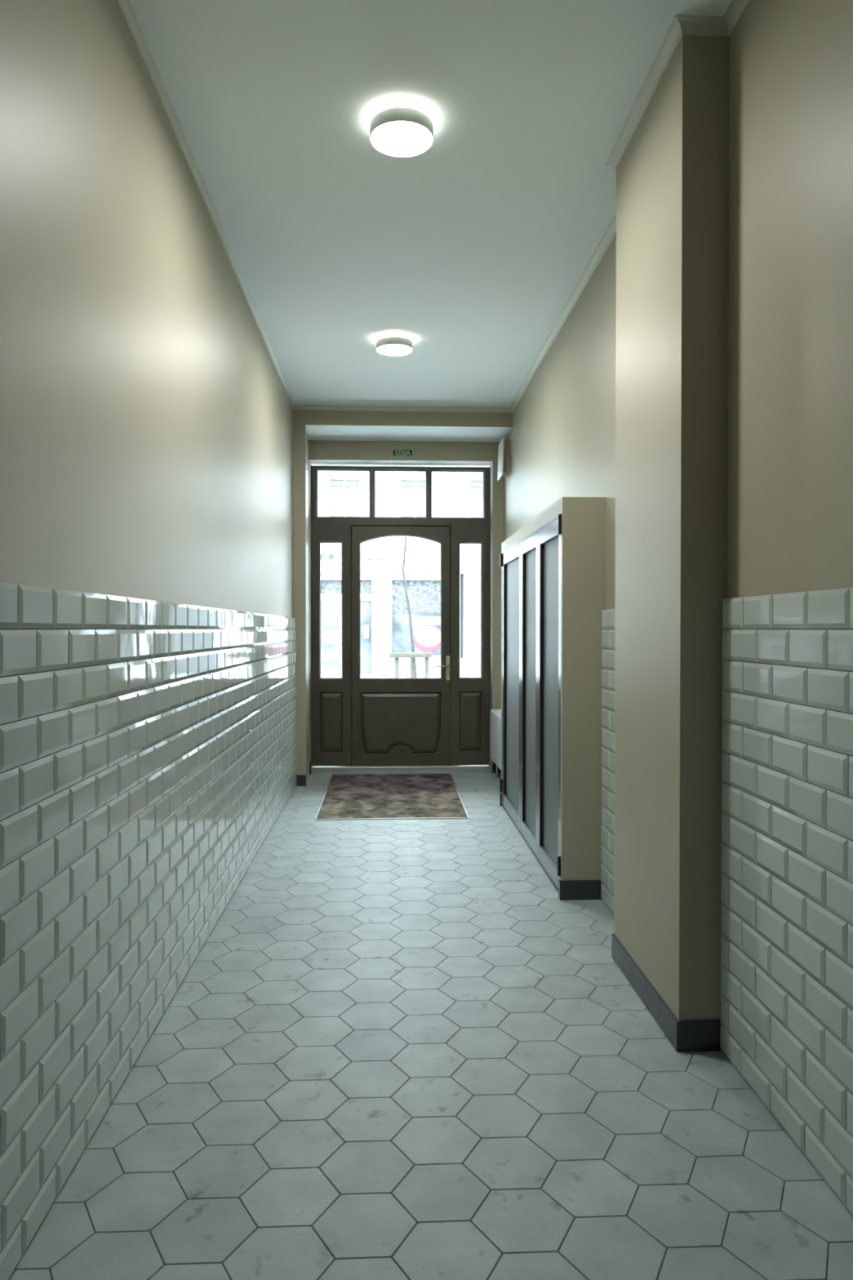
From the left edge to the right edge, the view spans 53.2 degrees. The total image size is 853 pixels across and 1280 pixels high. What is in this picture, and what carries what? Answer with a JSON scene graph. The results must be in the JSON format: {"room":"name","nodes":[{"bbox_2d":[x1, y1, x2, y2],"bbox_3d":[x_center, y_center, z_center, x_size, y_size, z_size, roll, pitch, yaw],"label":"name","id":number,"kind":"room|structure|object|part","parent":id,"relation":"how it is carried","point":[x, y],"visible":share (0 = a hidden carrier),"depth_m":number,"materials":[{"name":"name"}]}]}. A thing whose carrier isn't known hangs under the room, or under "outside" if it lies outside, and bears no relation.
{"room":"apartment building hallway","nodes":[
{"label":"apartment building hallway","id":0,"kind":"room"},
{"bbox_2d":[0,0,293,617],"bbox_3d":[-1.148,-0.282,3.899,0.250,3.525,9.900,0,1,-3],"label":"wall","id":1,"kind":"structure","parent":0,"point":[146,410],"depth_m":2.67,"materials":[{"name":"beige paint"}]},
{"bbox_2d":[0,582,296,1279],"bbox_3d":[-0.980,0.612,3.307,0.031,1.511,8.680,0,1,-3],"label":"wall tiles","id":2,"kind":"structure","parent":1,"relation":"attached to","point":[148,748],"depth_m":2.44,"materials":[{"name":"white tile"}]},
{"bbox_2d":[117,0,295,408],"bbox_3d":[-0.983,-2.024,3.273,0.026,0.026,8.680,0,1,-3],"label":"trim","id":3,"kind":"structure","parent":1,"relation":"attached to","point":[127,11],"depth_m":3.58,"materials":[{"name":"grey paint"}]},
{"bbox_2d":[296,760,312,786],"bbox_3d":[-1.156,1.258,8.056,0.110,0.100,0.829,0,1,-3],"label":"baseboard","id":4,"kind":"structure","parent":1,"relation":"attached to","point":[300,779],"depth_m":7.64,"materials":[{"name":"black ceramic"}]},
{"bbox_2d":[293,404,512,413],"bbox_3d":[-0.205,-2.073,7.634,1.975,0.038,0.038,0,1,-3],"label":"trim","id":5,"kind":"structure","parent":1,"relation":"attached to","point":[297,407],"depth_m":7.64,"materials":[{"name":"grey paint"}]},
{"bbox_2d":[293,424,309,784],"bbox_3d":[-1.152,-0.310,7.943,0.110,3.237,0.620,0,1,-3],"label":"wall","id":6,"kind":"structure","parent":0,"point":[300,440],"depth_m":7.64,"materials":[{"name":"beige paint"}]},
{"bbox_2d":[293,409,512,442],"bbox_3d":[-0.220,-2.013,7.963,1.975,0.168,0.620,0,1,-3],"label":"lintel","id":7,"kind":"object","parent":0,"point":[326,425],"visible":0.86,"depth_m":7.69,"materials":[{"name":"beige paint"}]},
{"bbox_2d":[308,440,503,772],"bbox_3d":[-0.247,-0.318,8.584,1.975,3.237,0.580,0,1,-3],"label":"wall","id":8,"kind":"structure","parent":0,"point":[321,452],"depth_m":8.32,"materials":[{"name":"beige paint"}]},
{"bbox_2d":[311,465,490,771],"bbox_3d":[-0.255,-0.214,8.505,1.782,3.032,0.154,0,1,-3],"label":"door","id":9,"kind":"structure","parent":8,"relation":"in","point":[442,723],"depth_m":8.50,"materials":[{"name":"brown paint"}]},
{"bbox_3d":[-0.951,0.817,8.496,0.213,0.582,0.030,0,1,-3],"label":"sidelight panel","id":10,"kind":"part","parent":9,"relation":"part of","materials":[{"name":"brown paint"}]},
{"bbox_3d":[-0.256,0.830,8.525,0.786,0.596,0.031,0,1,-3],"label":"raised panel","id":11,"kind":"part","parent":9,"relation":"part of","materials":[{"name":"brown paint"}]},
{"bbox_3d":[0.215,0.282,8.513,0.038,0.244,0.011,0,1,-3],"label":"handle plate","id":12,"kind":"part","parent":9,"relation":"part of","materials":[{"name":"gold metal"}]},
{"bbox_3d":[0.442,0.816,8.559,0.212,0.582,0.030,0,1,-3],"label":"sidelight panel","id":13,"kind":"part","parent":9,"relation":"part of","materials":[{"name":"brown paint"}]},
{"bbox_2d":[392,448,413,456],"bbox_3d":[-0.232,-1.819,8.272,0.197,0.069,0.006,0,1,-3],"label":"exit sign","id":14,"kind":"object","parent":8,"relation":"attached to","point":[396,452],"visible":1,"depth_m":8.27,"materials":[{"name":"green plastic"}]},
{"bbox_2d":[128,0,732,407],"bbox_3d":[-0.032,-2.144,3.825,2.575,0.200,10.100,0,1,-3],"label":"ceiling","id":15,"kind":"structure","parent":0,"point":[470,248],"depth_m":3.65,"materials":[{"name":"white paint"}]},
{"bbox_2d":[376,334,412,355],"bbox_3d":[-0.220,-2.030,5.851,0.248,0.077,0.248,0,1,-3],"label":"ceiling light","id":16,"kind":"object","parent":15,"relation":"attached to","point":[391,344],"visible":1,"depth_m":5.79,"materials":[{"name":"white plastic"}]},
{"bbox_2d":[377,344,412,355],"bbox_3d":[-0.220,-1.996,5.851,0.239,0.002,0.239,0,1,-3],"label":"diffuser","id":17,"kind":"object","parent":16,"relation":"attached to","point":[385,349],"depth_m":5.85,"materials":[{"name":"white plastic"}]},
{"bbox_2d":[369,106,433,156],"bbox_3d":[-0.098,-1.998,3.334,0.248,0.077,0.248,0,1,-3],"label":"ceiling light","id":18,"kind":"object","parent":15,"relation":"attached to","point":[397,131],"visible":1,"depth_m":3.29,"materials":[{"name":"white plastic"}]},
{"bbox_2d":[371,120,431,155],"bbox_3d":[-0.098,-1.964,3.334,0.239,0.002,0.239,0,1,-3],"label":"diffuser","id":19,"kind":"object","parent":18,"relation":"attached to","point":[388,137],"depth_m":3.32,"materials":[{"name":"white plastic"}]},
{"bbox_2d":[8,769,852,1279],"bbox_3d":[-0.028,1.422,3.781,1.975,0.120,9.520,0,1,-3],"label":"floor","id":20,"kind":"structure","parent":0,"point":[395,1051],"depth_m":2.48,"materials":[{"name":"grey tile"}]},
{"bbox_2d":[315,773,469,820],"bbox_3d":[-0.297,1.313,7.281,1.144,0.008,1.940,0,1,-3],"label":"doormat","id":21,"kind":"object","parent":20,"relation":"on","point":[346,796],"visible":1,"depth_m":7.08,"materials":[{"name":"fabric"}]},
{"bbox_2d":[499,497,605,900],"bbox_3d":[0.755,0.291,5.611,0.240,2.095,2.386,0,1,-3],"label":"tall cabinet","id":22,"kind":"object","parent":20,"relation":"on","point":[553,567],"visible":0.99,"depth_m":4.52,"materials":[{"name":"beige paint"}]},
{"bbox_3d":[0.638,0.316,6.278,0.032,1.972,0.924,0,1,-3],"label":"cupboard door","id":23,"kind":"part","parent":22,"relation":"part of","materials":[{"name":"grey metal"}]},
{"bbox_3d":[0.646,0.315,6.278,0.004,1.809,0.792,0,1,-3],"label":"door panel","id":24,"kind":"part","parent":22,"relation":"part of","materials":[{"name":"grey metal"}]},
{"bbox_3d":[0.674,0.326,5.481,0.032,1.972,0.656,0,1,-3],"label":"cupboard door","id":25,"kind":"part","parent":22,"relation":"part of","materials":[{"name":"grey"}]},
{"bbox_3d":[0.682,0.325,5.481,0.004,1.809,0.524,0,1,-3],"label":"door panel","id":26,"kind":"part","parent":22,"relation":"part of","materials":[{"name":"grey"}]},
{"bbox_3d":[0.705,0.335,4.805,0.032,1.972,0.690,0,1,-3],"label":"cupboard door","id":27,"kind":"part","parent":22,"relation":"part of","materials":[{"name":"grey metal"}]},
{"bbox_3d":[0.713,0.333,4.805,0.004,1.809,0.558,0,1,-3],"label":"door panel","id":28,"kind":"part","parent":22,"relation":"part of","materials":[{"name":"grey"}]},
{"bbox_2d":[613,35,729,1049],"bbox_3d":[0.905,-0.334,3.238,0.158,3.405,0.815,0,1,-3],"label":"wall pier","id":29,"kind":"object","parent":20,"relation":"on","point":[673,173],"visible":0.79,"depth_m":2.87,"materials":[{"name":"beige paint"}]},
{"bbox_2d":[611,933,719,1052],"bbox_3d":[0.889,1.319,3.253,0.147,0.100,0.826,0,1,-3],"label":"baseboard","id":30,"kind":"object","parent":29,"relation":"attached to","point":[685,1036],"visible":1,"depth_m":2.93,"materials":[{"name":"black ceramic"}]},
{"bbox_2d":[503,0,852,609],"bbox_3d":[1.075,-0.283,4.000,0.250,3.525,9.900,0,1,-3],"label":"wall","id":31,"kind":"structure","parent":0,"point":[790,489],"depth_m":2.50,"materials":[{"name":"beige paint"}]},
{"bbox_2d":[490,709,501,775],"bbox_3d":[0.714,0.994,7.638,0.139,0.637,1.210,0,1,-3],"label":"radiator","id":32,"kind":"object","parent":31,"relation":"attached to","point":[495,714],"visible":0.39,"depth_m":7.81,"materials":[{"name":"white metal"}]},
{"bbox_2d":[491,709,501,717],"bbox_3d":[0.697,0.680,7.634,0.092,0.009,1.190,0,1,-3],"label":"grille","id":33,"kind":"object","parent":32,"relation":"attached to","point":[495,713],"depth_m":7.95,"materials":[{"name":"white metal"}]},
{"bbox_2d":[492,762,501,773],"bbox_3d":[0.733,1.263,7.598,0.108,0.100,1.520,0,1,-3],"label":"baseboard","id":34,"kind":"structure","parent":31,"relation":"attached to","point":[494,765],"depth_m":8.34,"materials":[{"name":"black ceramic"}]},
{"bbox_2d":[497,437,509,480],"bbox_3d":[0.724,-1.695,8.000,0.086,0.345,0.320,0,1,-3],"label":"junction box","id":35,"kind":"object","parent":31,"relation":"attached to","point":[504,446],"visible":1,"depth_m":7.92,"materials":[{"name":"beige paint"}]},
{"bbox_2d":[509,212,616,412],"bbox_3d":[0.854,-2.048,5.661,0.038,0.038,4.075,0,1,-3],"label":"trim","id":36,"kind":"structure","parent":31,"relation":"attached to","point":[611,232],"depth_m":5.16,"materials":[{"name":"grey paint"}]},
{"bbox_2d":[600,608,615,914],"bbox_3d":[0.936,0.603,4.049,0.023,1.511,0.779,0,1,-3],"label":"wall tiles","id":37,"kind":"structure","parent":31,"relation":"attached to","point":[608,615],"depth_m":4.29,"materials":[{"name":"white tile"}]},
{"bbox_2d":[604,15,728,169],"bbox_3d":[0.886,-2.017,3.216,0.196,0.038,0.891,0,1,-3],"label":"trim","id":38,"kind":"structure","parent":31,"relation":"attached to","point":[686,25],"depth_m":2.97,"materials":[{"name":"grey paint"}]},
{"bbox_2d":[723,0,751,36],"bbox_3d":[1.069,-1.988,0.919,0.038,0.038,3.790,0,1,-3],"label":"trim","id":39,"kind":"structure","parent":31,"relation":"attached to","point":[736,8],"depth_m":2.73,"materials":[{"name":"grey paint"}]},
{"bbox_2d":[720,586,852,1215],"bbox_3d":[1.077,0.642,0.953,0.023,1.511,3.790,0,1,-3],"label":"wall tiles","id":40,"kind":"structure","parent":31,"relation":"attached to","point":[786,1025],"depth_m":2.33,"materials":[{"name":"white tile"}]},
{"label":"outside","id":41,"kind":"structure","parent":0,"visible":0},
{"bbox_3d":[-0.501,1.429,11.058,28.000,0.200,4.300,0,1,-3],"label":"pavement","id":42,"kind":"object","parent":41,"visible":0},
{"bbox_2d":[374,515,417,677],"bbox_3d":[-0.423,-0.213,12.022,0.680,3.061,0.117,0,1,10],"label":"young tree","id":43,"kind":"object","parent":42,"relation":"on","point":[408,608],"visible":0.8,"depth_m":11.98,"materials":[{"name":"grey plant"}]},
{"bbox_2d":[389,652,431,677],"bbox_3d":[-0.230,0.742,12.112,0.600,1.148,0.370,0,1,-3],"label":"tree guard","id":44,"kind":"object","parent":42,"relation":"on","point":[396,655],"visible":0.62,"depth_m":11.97,"materials":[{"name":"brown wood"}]},
{"bbox_3d":[-0.416,0.767,12.004,0.067,1.100,0.064,0,1,-3],"label":"post","id":45,"kind":"part","parent":44,"relation":"part of","materials":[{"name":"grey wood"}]},
{"bbox_3d":[-0.201,0.764,12.234,0.067,1.100,0.064,0,1,-3],"label":"post","id":46,"kind":"part","parent":44,"relation":"part of","materials":[{"name":"white wood"}]},
{"bbox_3d":[0.009,0.767,12.024,0.067,1.100,0.064,0,1,-3],"label":"post","id":47,"kind":"part","parent":44,"relation":"part of","materials":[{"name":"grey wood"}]},
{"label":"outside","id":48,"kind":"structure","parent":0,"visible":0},
{"bbox_3d":[-0.862,1.328,18.999,28.000,0.200,2.000,0,1,-3],"label":"pavement","id":49,"kind":"object","parent":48,"visible":0},
{"bbox_2d":[318,471,483,677],"bbox_3d":[-0.973,-2.933,21.382,24.000,8.260,3.120,0,1,-3],"label":"building","id":50,"kind":"structure","parent":49,"relation":"on","point":[384,618],"depth_m":20.04,"materials":[{"name":"grey paint"}]},
{"bbox_3d":[-2.241,-0.080,20.042,0.340,1.370,0.015,0,1,-3],"label":"door glass","id":51,"kind":"part","parent":50,"relation":"part of","materials":[{"name":"clear glass"}]},
{"bbox_3d":[-2.218,-0.046,20.081,0.510,1.800,0.060,0,1,-3],"label":"shop door","id":52,"kind":"part","parent":50,"relation":"part of","materials":[{"name":"grey paint"}]},
{"bbox_3d":[-1.921,-3.705,19.987,0.700,0.030,0.018,0,1,-3],"label":"transom shadow rail","id":53,"kind":"part","parent":50,"relation":"part of","materials":[{"name":"grey"}]},
{"bbox_3d":[-1.924,-3.646,20.054,0.680,1.800,0.010,0,1,-3],"label":"pane","id":54,"kind":"part","parent":50,"relation":"part of","materials":[{"name":"clear glass"}]},
{"bbox_3d":[-1.896,-0.357,20.137,1.200,2.320,0.010,0,1,-3],"label":"pane","id":55,"kind":"part","parent":50,"relation":"part of","materials":[{"name":"clear glass"}]},
{"bbox_2d":[320,551,385,565],"bbox_3d":[-1.805,-1.913,19.883,1.700,0.340,0.064,0,1,-3],"label":"shop sign","id":56,"kind":"object","parent":50,"relation":"attached to","point":[327,557],"visible":0.65,"depth_m":19.89,"materials":[{"name":"grey"}]},
{"bbox_3d":[-0.904,-2.314,19.892,24.000,0.100,0.120,0,1,-3],"label":"cornice","id":57,"kind":"part","parent":50,"relation":"part of","materials":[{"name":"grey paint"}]},
{"bbox_3d":[-0.262,-3.706,20.062,0.700,0.030,0.018,0,1,-3],"label":"transom shadow rail","id":58,"kind":"part","parent":50,"relation":"part of","materials":[{"name":"grey"}]},
{"bbox_3d":[-0.265,-3.647,20.129,0.680,1.800,0.010,0,1,-3],"label":"pane","id":59,"kind":"part","parent":50,"relation":"part of","materials":[{"name":"clear glass"}]},
{"bbox_3d":[-0.217,-0.578,20.210,1.220,1.880,0.010,0,1,-3],"label":"pane","id":60,"kind":"part","parent":50,"relation":"part of","materials":[{"name":"clear glass"}]},
{"bbox_3d":[1.391,-3.707,20.137,0.710,0.030,0.018,0,1,-3],"label":"transom shadow rail","id":61,"kind":"part","parent":50,"relation":"part of","materials":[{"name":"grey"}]},
{"bbox_3d":[1.388,-3.648,20.204,0.690,1.800,0.010,0,1,-3],"label":"pane","id":62,"kind":"part","parent":50,"relation":"part of","materials":[{"name":"clear glass"}]}
]}

